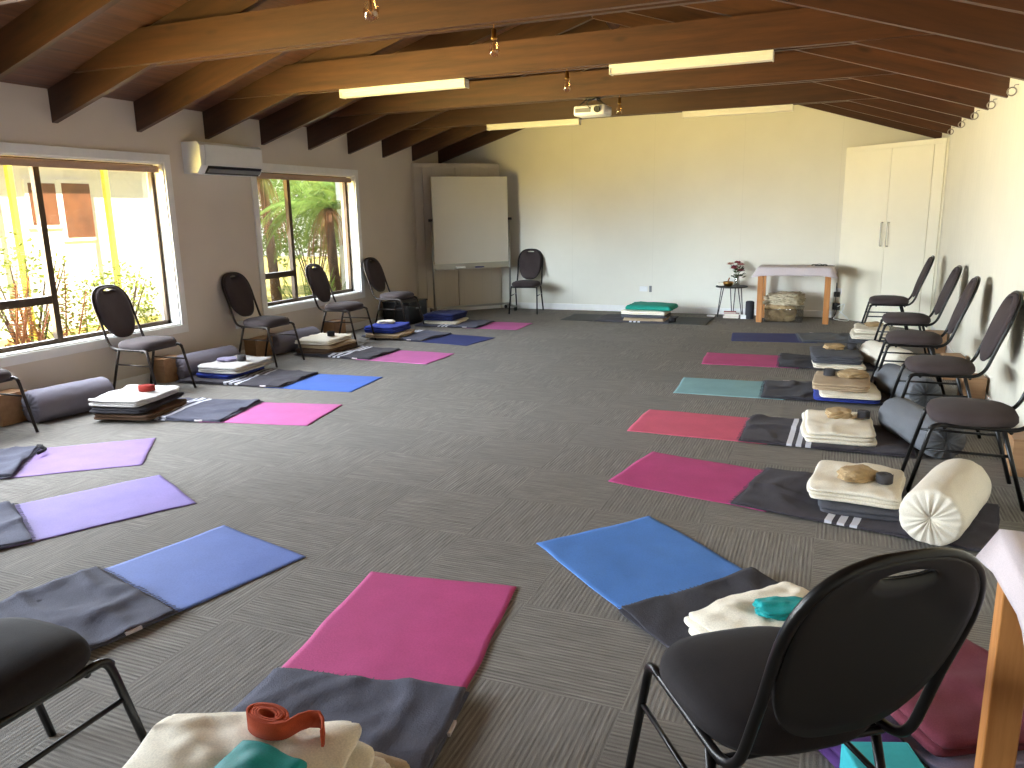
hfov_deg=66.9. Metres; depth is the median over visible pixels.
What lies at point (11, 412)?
wooden box
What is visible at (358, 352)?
blanket
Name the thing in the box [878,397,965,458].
bolster
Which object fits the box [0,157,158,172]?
roller blind
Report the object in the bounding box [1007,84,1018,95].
ring
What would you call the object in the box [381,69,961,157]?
ceiling beam
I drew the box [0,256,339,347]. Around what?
ground
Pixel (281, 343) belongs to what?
bolster
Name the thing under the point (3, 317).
shrub
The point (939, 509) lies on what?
bolster
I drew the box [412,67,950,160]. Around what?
ceiling beam
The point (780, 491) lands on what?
blanket
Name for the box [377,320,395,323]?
bag
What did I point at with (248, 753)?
pillow
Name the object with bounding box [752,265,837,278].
tablecloth
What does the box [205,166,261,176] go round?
air vent
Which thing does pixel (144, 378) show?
baseboard
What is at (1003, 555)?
tablecloth
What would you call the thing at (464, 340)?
yoga mat
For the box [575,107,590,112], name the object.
vent
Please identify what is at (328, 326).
wooden box
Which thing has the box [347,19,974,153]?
ceiling beam
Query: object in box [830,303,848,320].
power adapter
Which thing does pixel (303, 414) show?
yoga mat
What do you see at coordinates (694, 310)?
baseboard
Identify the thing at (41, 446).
strap
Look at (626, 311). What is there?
folded blanket
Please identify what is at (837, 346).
bag
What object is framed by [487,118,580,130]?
tube light
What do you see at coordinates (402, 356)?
yoga mat
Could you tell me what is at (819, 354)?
folded blanket
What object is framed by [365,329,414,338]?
folded blanket
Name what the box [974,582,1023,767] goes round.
wooden table
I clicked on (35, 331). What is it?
fern
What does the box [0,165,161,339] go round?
house
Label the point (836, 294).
power adapter
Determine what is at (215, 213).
wall
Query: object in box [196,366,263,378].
folded blanket
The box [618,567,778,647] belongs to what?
blanket
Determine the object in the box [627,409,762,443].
yoga mat
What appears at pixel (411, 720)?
blanket
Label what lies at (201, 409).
blanket
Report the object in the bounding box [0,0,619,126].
ceiling
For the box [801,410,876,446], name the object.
folded blanket
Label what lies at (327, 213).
tree fern
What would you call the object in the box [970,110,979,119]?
ring
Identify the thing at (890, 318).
chair
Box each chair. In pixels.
[0,368,38,431]
[0,617,146,767]
[91,284,196,388]
[221,272,304,367]
[305,263,375,344]
[363,257,424,323]
[508,249,543,313]
[625,547,986,767]
[861,255,934,329]
[870,276,980,394]
[874,265,962,353]
[889,290,1022,438]
[900,392,1023,511]
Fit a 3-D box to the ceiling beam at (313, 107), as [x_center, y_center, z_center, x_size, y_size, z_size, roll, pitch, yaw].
[0.482,-2.934,6.830,7.112,1.266,0.048,4,13,22]
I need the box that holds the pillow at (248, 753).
[214,740,306,767]
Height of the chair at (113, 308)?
0.914 m
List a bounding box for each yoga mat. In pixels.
[0,475,195,549]
[4,438,155,478]
[103,525,305,624]
[199,402,340,425]
[264,374,382,391]
[281,572,515,688]
[355,350,454,363]
[415,334,494,345]
[473,322,531,329]
[536,516,741,608]
[561,314,713,324]
[609,451,765,511]
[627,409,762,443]
[673,377,784,399]
[702,352,798,368]
[731,333,816,342]
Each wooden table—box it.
[756,276,830,323]
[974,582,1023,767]
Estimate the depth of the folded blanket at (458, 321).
10.29 m
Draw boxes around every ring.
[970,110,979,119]
[987,99,995,108]
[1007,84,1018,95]
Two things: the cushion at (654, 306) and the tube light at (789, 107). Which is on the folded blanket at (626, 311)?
the cushion at (654, 306)
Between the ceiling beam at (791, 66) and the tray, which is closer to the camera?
the ceiling beam at (791, 66)
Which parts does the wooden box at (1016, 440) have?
lid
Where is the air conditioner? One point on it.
(199, 157)
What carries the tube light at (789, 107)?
attached to the ceiling beam at (808, 92)
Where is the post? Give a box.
[335,182,345,288]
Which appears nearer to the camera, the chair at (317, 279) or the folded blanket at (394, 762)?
the folded blanket at (394, 762)
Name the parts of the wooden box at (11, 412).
lid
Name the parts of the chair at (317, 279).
backrest, leg, frame, leg, seat, leg, leg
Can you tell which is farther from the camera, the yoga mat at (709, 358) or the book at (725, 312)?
the book at (725, 312)
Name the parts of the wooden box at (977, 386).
lid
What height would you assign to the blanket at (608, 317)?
0.024 m
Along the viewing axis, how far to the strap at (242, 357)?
7.18 m
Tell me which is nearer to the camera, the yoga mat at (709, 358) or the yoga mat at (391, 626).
the yoga mat at (391, 626)
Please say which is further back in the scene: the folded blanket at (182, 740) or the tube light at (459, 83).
the tube light at (459, 83)
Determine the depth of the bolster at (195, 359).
7.25 m
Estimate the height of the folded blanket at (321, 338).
0.059 m
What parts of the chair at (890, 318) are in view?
leg, leg, seat, frame, backrest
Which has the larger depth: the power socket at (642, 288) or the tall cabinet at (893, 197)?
the power socket at (642, 288)
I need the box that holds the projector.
[574,97,611,117]
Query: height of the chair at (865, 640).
0.914 m
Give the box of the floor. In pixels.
[0,308,1023,767]
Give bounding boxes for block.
[840,742,924,767]
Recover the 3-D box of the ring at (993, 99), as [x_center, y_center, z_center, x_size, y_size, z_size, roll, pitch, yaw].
[3.756,-2.191,6.067,0.069,0.078,0.010,4,13,22]
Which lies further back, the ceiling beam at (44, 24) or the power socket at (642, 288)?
the power socket at (642, 288)
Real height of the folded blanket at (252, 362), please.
0.079 m
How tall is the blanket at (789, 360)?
0.035 m
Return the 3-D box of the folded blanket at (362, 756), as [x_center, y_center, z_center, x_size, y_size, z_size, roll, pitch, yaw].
[-0.629,0.980,1.850,0.598,0.058,0.481,3,13,19]
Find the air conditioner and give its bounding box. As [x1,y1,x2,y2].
[181,141,262,176]
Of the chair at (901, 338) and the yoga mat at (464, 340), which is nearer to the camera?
the chair at (901, 338)
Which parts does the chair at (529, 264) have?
leg, seat, frame, backrest, leg, leg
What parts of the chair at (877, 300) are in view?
leg, leg, seat, frame, backrest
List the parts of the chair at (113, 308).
backrest, leg, frame, seat, leg, leg, seat rail, leg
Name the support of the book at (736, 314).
on the book at (737, 317)
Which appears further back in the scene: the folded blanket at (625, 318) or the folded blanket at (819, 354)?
the folded blanket at (625, 318)
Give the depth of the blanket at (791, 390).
6.13 m
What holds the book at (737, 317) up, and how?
on the floor
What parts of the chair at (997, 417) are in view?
leg, leg, seat, frame, leg, leg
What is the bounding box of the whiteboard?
[428,177,516,311]
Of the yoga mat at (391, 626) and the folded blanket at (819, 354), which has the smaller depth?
the yoga mat at (391, 626)
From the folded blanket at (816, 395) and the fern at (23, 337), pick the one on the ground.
the fern at (23, 337)
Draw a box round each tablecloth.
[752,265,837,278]
[976,529,1023,643]
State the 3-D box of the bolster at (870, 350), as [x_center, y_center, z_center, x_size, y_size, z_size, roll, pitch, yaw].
[3.379,-0.243,6.973,0.241,0.223,0.657,-2,13,-3]
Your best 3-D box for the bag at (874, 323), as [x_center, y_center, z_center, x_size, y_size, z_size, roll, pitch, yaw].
[3.917,-0.648,8.383,0.194,0.048,0.146,-2,13,-6]
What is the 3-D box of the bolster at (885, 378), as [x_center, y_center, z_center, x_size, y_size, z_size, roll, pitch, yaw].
[2.972,0.009,5.849,0.250,0.232,0.657,-1,12,2]
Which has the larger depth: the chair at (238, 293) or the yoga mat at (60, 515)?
the chair at (238, 293)
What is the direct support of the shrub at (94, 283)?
on the ground
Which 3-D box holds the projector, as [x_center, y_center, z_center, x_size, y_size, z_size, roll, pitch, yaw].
[0.788,-2.725,7.625,0.320,0.173,0.280,5,14,25]
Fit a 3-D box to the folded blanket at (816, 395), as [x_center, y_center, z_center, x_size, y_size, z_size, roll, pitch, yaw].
[2.586,0.058,6.008,0.473,0.040,0.569,4,13,21]
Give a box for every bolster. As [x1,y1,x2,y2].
[21,377,114,422]
[176,345,239,379]
[271,326,320,353]
[859,340,912,367]
[873,363,941,406]
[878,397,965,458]
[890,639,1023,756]
[899,458,991,545]
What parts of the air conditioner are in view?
panel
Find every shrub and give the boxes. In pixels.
[0,231,91,343]
[75,259,160,332]
[258,179,339,294]
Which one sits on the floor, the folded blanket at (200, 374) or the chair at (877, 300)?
the chair at (877, 300)
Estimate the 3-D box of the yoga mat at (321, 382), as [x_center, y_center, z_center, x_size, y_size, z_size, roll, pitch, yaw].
[-1.672,-0.018,6.918,0.857,0.006,0.618,3,13,17]
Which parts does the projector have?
mount plate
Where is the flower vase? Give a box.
[728,261,745,282]
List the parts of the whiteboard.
post, board frame, post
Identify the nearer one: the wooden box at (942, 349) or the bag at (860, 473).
the bag at (860, 473)
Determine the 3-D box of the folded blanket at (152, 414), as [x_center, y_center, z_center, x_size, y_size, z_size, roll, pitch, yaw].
[-2.820,0.177,5.911,0.486,0.061,0.566,1,13,10]
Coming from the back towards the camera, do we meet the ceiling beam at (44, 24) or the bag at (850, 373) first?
the bag at (850, 373)
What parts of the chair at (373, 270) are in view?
backrest, leg, frame, leg, seat, leg, leg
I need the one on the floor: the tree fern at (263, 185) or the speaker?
the speaker
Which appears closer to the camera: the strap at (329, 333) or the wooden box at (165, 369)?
the wooden box at (165, 369)
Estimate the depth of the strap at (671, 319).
10.05 m
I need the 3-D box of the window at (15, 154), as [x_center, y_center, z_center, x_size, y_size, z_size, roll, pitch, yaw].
[-3.892,-0.925,5.639,0.178,1.630,3.670,4,13,22]
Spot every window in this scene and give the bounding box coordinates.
[0,142,188,367]
[251,163,364,315]
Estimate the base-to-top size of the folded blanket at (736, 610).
0.091 m
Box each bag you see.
[217,356,236,361]
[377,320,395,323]
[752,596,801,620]
[823,343,844,349]
[825,407,851,418]
[836,464,878,482]
[837,368,868,378]
[864,321,883,326]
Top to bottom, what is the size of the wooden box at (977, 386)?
0.210 m
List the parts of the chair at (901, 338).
leg, leg, seat, frame, leg, backrest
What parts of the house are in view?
veranda post, pane, pane, veranda post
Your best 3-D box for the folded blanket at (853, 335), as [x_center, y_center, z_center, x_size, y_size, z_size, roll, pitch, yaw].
[3.872,-0.548,8.399,0.384,0.062,0.486,4,13,20]
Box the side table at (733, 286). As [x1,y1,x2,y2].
[716,284,747,316]
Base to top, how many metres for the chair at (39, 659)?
0.914 m
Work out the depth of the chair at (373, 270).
10.10 m
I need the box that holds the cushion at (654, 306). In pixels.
[625,301,677,310]
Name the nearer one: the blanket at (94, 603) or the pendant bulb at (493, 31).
the blanket at (94, 603)
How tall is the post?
2.650 m
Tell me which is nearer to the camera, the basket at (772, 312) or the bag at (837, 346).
the bag at (837, 346)
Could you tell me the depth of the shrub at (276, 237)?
15.28 m
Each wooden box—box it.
[0,388,26,426]
[150,355,178,382]
[244,335,272,356]
[322,319,345,333]
[925,330,947,353]
[940,352,965,379]
[957,373,987,398]
[1004,431,1023,476]
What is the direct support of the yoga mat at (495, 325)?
on the floor
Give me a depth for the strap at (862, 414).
5.00 m
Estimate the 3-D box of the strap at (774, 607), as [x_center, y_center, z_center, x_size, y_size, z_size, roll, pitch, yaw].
[0.935,0.752,2.621,0.240,0.044,0.138,-1,12,0]
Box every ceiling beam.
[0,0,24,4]
[0,0,120,79]
[47,0,1023,122]
[133,0,1023,131]
[202,0,1023,138]
[259,6,1009,144]
[306,12,989,149]
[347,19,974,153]
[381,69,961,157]
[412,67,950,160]
[438,103,941,162]
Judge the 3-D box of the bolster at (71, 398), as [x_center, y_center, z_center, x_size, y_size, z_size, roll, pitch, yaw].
[-3.401,0.112,5.959,0.259,0.242,0.637,6,14,30]
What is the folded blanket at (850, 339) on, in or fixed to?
on the blanket at (819, 337)
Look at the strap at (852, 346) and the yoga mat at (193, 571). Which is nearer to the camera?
the yoga mat at (193, 571)
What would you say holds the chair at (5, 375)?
on the floor
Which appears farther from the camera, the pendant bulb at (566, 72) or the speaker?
the speaker
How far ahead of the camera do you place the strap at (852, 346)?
7.18 m
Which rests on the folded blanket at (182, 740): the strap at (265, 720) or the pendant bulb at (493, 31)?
the strap at (265, 720)
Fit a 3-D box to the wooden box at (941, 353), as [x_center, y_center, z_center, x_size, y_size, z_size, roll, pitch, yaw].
[3.732,-0.149,6.580,0.156,0.200,0.206,3,13,19]
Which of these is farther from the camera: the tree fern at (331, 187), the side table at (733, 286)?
the tree fern at (331, 187)
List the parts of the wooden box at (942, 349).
lid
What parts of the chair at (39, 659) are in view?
seat, leg, frame, leg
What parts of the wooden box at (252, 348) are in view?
lid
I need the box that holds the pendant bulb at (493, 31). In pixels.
[491,25,496,52]
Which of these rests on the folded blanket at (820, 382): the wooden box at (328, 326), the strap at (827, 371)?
the strap at (827, 371)
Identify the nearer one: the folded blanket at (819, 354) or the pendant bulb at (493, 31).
the pendant bulb at (493, 31)
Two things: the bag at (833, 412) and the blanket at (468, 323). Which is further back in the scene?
the blanket at (468, 323)
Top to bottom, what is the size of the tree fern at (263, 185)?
2.709 m
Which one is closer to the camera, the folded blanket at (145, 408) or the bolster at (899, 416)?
the bolster at (899, 416)
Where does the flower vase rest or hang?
on the side table at (733, 286)
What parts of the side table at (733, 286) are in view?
leg, leg, leg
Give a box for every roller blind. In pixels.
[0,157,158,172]
[256,173,350,182]
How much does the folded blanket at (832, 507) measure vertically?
0.059 m
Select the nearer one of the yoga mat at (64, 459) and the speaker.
the yoga mat at (64, 459)
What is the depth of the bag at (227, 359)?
7.21 m
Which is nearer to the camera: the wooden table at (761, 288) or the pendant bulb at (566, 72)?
the pendant bulb at (566, 72)
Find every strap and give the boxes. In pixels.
[36,444,46,454]
[138,384,154,391]
[237,354,245,360]
[246,702,324,746]
[327,331,334,335]
[669,317,675,321]
[823,368,835,375]
[847,343,856,349]
[857,409,869,418]
[876,472,893,484]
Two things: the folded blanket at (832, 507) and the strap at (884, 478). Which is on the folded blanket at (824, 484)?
the strap at (884, 478)
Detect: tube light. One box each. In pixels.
[339,78,468,98]
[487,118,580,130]
[609,49,773,75]
[682,104,792,118]
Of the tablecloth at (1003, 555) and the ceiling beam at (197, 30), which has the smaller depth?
the tablecloth at (1003, 555)
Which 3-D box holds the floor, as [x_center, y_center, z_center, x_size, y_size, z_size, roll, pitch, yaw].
[-0.429,0.414,5.155,7.200,0.120,13.800,4,13,22]
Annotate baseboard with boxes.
[111,316,383,389]
[503,302,832,317]
[931,325,1014,427]
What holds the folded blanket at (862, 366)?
on the blanket at (789, 360)
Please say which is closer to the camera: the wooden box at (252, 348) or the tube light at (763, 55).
the tube light at (763, 55)
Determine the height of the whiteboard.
1.964 m
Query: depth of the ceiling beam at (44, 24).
4.82 m
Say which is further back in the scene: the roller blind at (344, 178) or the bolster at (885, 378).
the roller blind at (344, 178)
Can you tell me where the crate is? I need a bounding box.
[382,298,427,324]
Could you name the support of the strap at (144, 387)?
on the folded blanket at (128, 396)
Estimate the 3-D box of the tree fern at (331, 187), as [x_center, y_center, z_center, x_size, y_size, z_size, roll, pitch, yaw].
[-3.122,-2.618,14.741,2.480,2.469,2.860,-7,14,-26]
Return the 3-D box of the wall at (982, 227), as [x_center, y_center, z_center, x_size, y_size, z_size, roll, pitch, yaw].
[2.784,-0.596,3.571,0.200,2.610,13.800,4,13,22]
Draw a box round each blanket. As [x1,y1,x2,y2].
[0,446,39,478]
[0,501,35,548]
[0,566,182,650]
[88,384,178,406]
[89,392,183,413]
[94,399,186,420]
[122,712,361,767]
[152,397,262,421]
[175,369,318,387]
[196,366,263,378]
[198,355,272,373]
[230,666,468,767]
[293,345,401,359]
[295,333,351,344]
[295,342,355,353]
[298,339,356,348]
[345,741,390,767]
[362,330,451,340]
[364,322,410,332]
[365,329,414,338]
[374,751,409,767]
[414,319,494,327]
[424,310,466,320]
[424,317,467,323]
[594,314,678,323]
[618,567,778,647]
[621,309,670,314]
[621,312,670,317]
[623,316,669,321]
[684,582,808,635]
[728,467,999,551]
[737,414,915,457]
[759,380,890,404]
[763,291,805,305]
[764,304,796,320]
[775,353,878,370]
[795,332,889,343]
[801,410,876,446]
[807,460,905,509]
[810,346,863,364]
[812,362,865,369]
[812,371,869,392]
[813,389,879,403]
[818,486,907,521]
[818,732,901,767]
[819,382,880,399]
[848,334,888,343]
[850,328,885,339]
[853,323,889,333]
[885,715,1023,767]
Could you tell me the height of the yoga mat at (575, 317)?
0.006 m
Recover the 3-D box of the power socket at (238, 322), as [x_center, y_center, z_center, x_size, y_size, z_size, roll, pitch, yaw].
[-2.840,-0.617,8.084,0.013,0.074,0.116,4,13,22]
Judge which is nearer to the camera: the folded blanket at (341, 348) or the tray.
the folded blanket at (341, 348)
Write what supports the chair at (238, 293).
on the floor
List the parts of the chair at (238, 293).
backrest, leg, frame, seat, leg, leg, leg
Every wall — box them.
[0,82,437,390]
[443,105,933,315]
[932,78,1023,427]
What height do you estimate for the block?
0.100 m
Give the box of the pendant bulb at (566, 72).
[565,71,569,88]
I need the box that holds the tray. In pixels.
[434,261,510,269]
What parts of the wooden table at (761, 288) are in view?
leg, leg, leg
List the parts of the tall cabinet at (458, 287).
filler panel, door, rail, door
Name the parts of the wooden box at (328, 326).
lid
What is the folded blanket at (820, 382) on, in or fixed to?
on the folded blanket at (873, 393)
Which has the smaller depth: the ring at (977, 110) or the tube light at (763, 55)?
the tube light at (763, 55)
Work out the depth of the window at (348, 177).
9.08 m
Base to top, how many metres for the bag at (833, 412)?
0.059 m
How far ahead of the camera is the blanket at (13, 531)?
3.70 m
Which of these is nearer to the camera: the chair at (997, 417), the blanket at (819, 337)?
the chair at (997, 417)
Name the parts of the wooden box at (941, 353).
lid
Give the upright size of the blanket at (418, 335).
0.035 m
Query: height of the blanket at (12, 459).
0.033 m
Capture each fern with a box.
[4,268,69,346]
[7,269,100,344]
[19,297,132,338]
[134,302,149,322]
[257,178,339,301]
[260,189,343,292]
[267,264,335,301]
[277,181,341,287]
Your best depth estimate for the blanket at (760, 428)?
4.89 m
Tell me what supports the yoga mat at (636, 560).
on the floor
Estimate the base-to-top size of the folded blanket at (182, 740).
0.058 m
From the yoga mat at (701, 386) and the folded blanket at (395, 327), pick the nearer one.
the yoga mat at (701, 386)
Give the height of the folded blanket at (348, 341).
0.045 m
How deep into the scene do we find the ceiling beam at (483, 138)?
9.78 m
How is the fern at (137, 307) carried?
on the ground
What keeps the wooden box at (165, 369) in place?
on the floor
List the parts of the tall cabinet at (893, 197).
filler panel, door, handle, handle, rail, door, filler panel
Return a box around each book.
[723,316,738,318]
[724,311,735,313]
[724,313,738,315]
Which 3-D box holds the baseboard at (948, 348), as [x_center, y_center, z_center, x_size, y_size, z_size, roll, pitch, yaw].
[2.514,0.636,3.402,0.014,0.090,12.380,4,13,22]
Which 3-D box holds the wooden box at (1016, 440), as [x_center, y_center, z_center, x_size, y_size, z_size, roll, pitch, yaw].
[2.798,0.380,4.255,0.136,0.210,0.226,4,13,22]
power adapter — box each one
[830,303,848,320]
[834,283,839,318]
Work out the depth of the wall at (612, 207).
10.79 m
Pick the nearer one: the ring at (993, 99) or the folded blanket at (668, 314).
the ring at (993, 99)
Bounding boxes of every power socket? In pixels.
[235,321,243,328]
[640,286,647,290]
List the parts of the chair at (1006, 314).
leg, leg, seat, leg, frame, leg, backrest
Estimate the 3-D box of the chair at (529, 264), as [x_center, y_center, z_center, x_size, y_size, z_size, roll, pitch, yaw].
[0.225,-1.528,11.487,0.438,0.914,0.693,2,13,12]
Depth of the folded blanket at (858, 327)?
8.26 m
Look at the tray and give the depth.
11.41 m
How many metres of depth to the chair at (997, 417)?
3.81 m
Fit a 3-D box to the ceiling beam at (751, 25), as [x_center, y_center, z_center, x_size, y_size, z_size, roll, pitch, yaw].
[0.175,-2.767,6.101,7.112,1.266,0.133,4,13,22]
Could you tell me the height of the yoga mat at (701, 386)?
0.006 m
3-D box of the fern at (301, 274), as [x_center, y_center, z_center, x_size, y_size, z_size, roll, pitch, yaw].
[-3.032,-1.175,11.319,1.200,1.134,1.355,4,13,22]
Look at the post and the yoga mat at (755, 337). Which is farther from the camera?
the post
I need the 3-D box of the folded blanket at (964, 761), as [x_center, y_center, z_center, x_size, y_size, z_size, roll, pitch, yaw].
[1.288,0.933,2.269,0.491,0.044,0.522,-3,13,-10]
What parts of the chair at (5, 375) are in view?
seat, leg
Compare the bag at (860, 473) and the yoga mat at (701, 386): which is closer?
the bag at (860, 473)
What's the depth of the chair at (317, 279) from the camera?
8.99 m
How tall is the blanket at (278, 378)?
0.034 m
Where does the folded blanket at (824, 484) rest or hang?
on the folded blanket at (832, 507)
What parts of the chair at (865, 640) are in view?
leg, leg, seat, seat rail, backrest, leg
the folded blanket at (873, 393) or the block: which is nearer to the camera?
the block
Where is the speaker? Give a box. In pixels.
[745,301,753,318]
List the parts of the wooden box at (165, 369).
lid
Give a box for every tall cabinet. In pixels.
[411,163,501,312]
[835,137,949,330]
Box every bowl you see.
[723,278,733,285]
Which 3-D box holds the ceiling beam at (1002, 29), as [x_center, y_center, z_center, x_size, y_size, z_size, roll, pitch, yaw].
[-0.131,-2.599,5.373,7.112,1.266,0.048,4,13,22]
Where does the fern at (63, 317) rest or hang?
on the ground
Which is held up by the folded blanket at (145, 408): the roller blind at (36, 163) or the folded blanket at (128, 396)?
the folded blanket at (128, 396)
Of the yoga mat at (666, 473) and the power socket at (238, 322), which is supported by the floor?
the yoga mat at (666, 473)
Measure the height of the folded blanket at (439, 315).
0.098 m
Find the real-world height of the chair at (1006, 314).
0.914 m

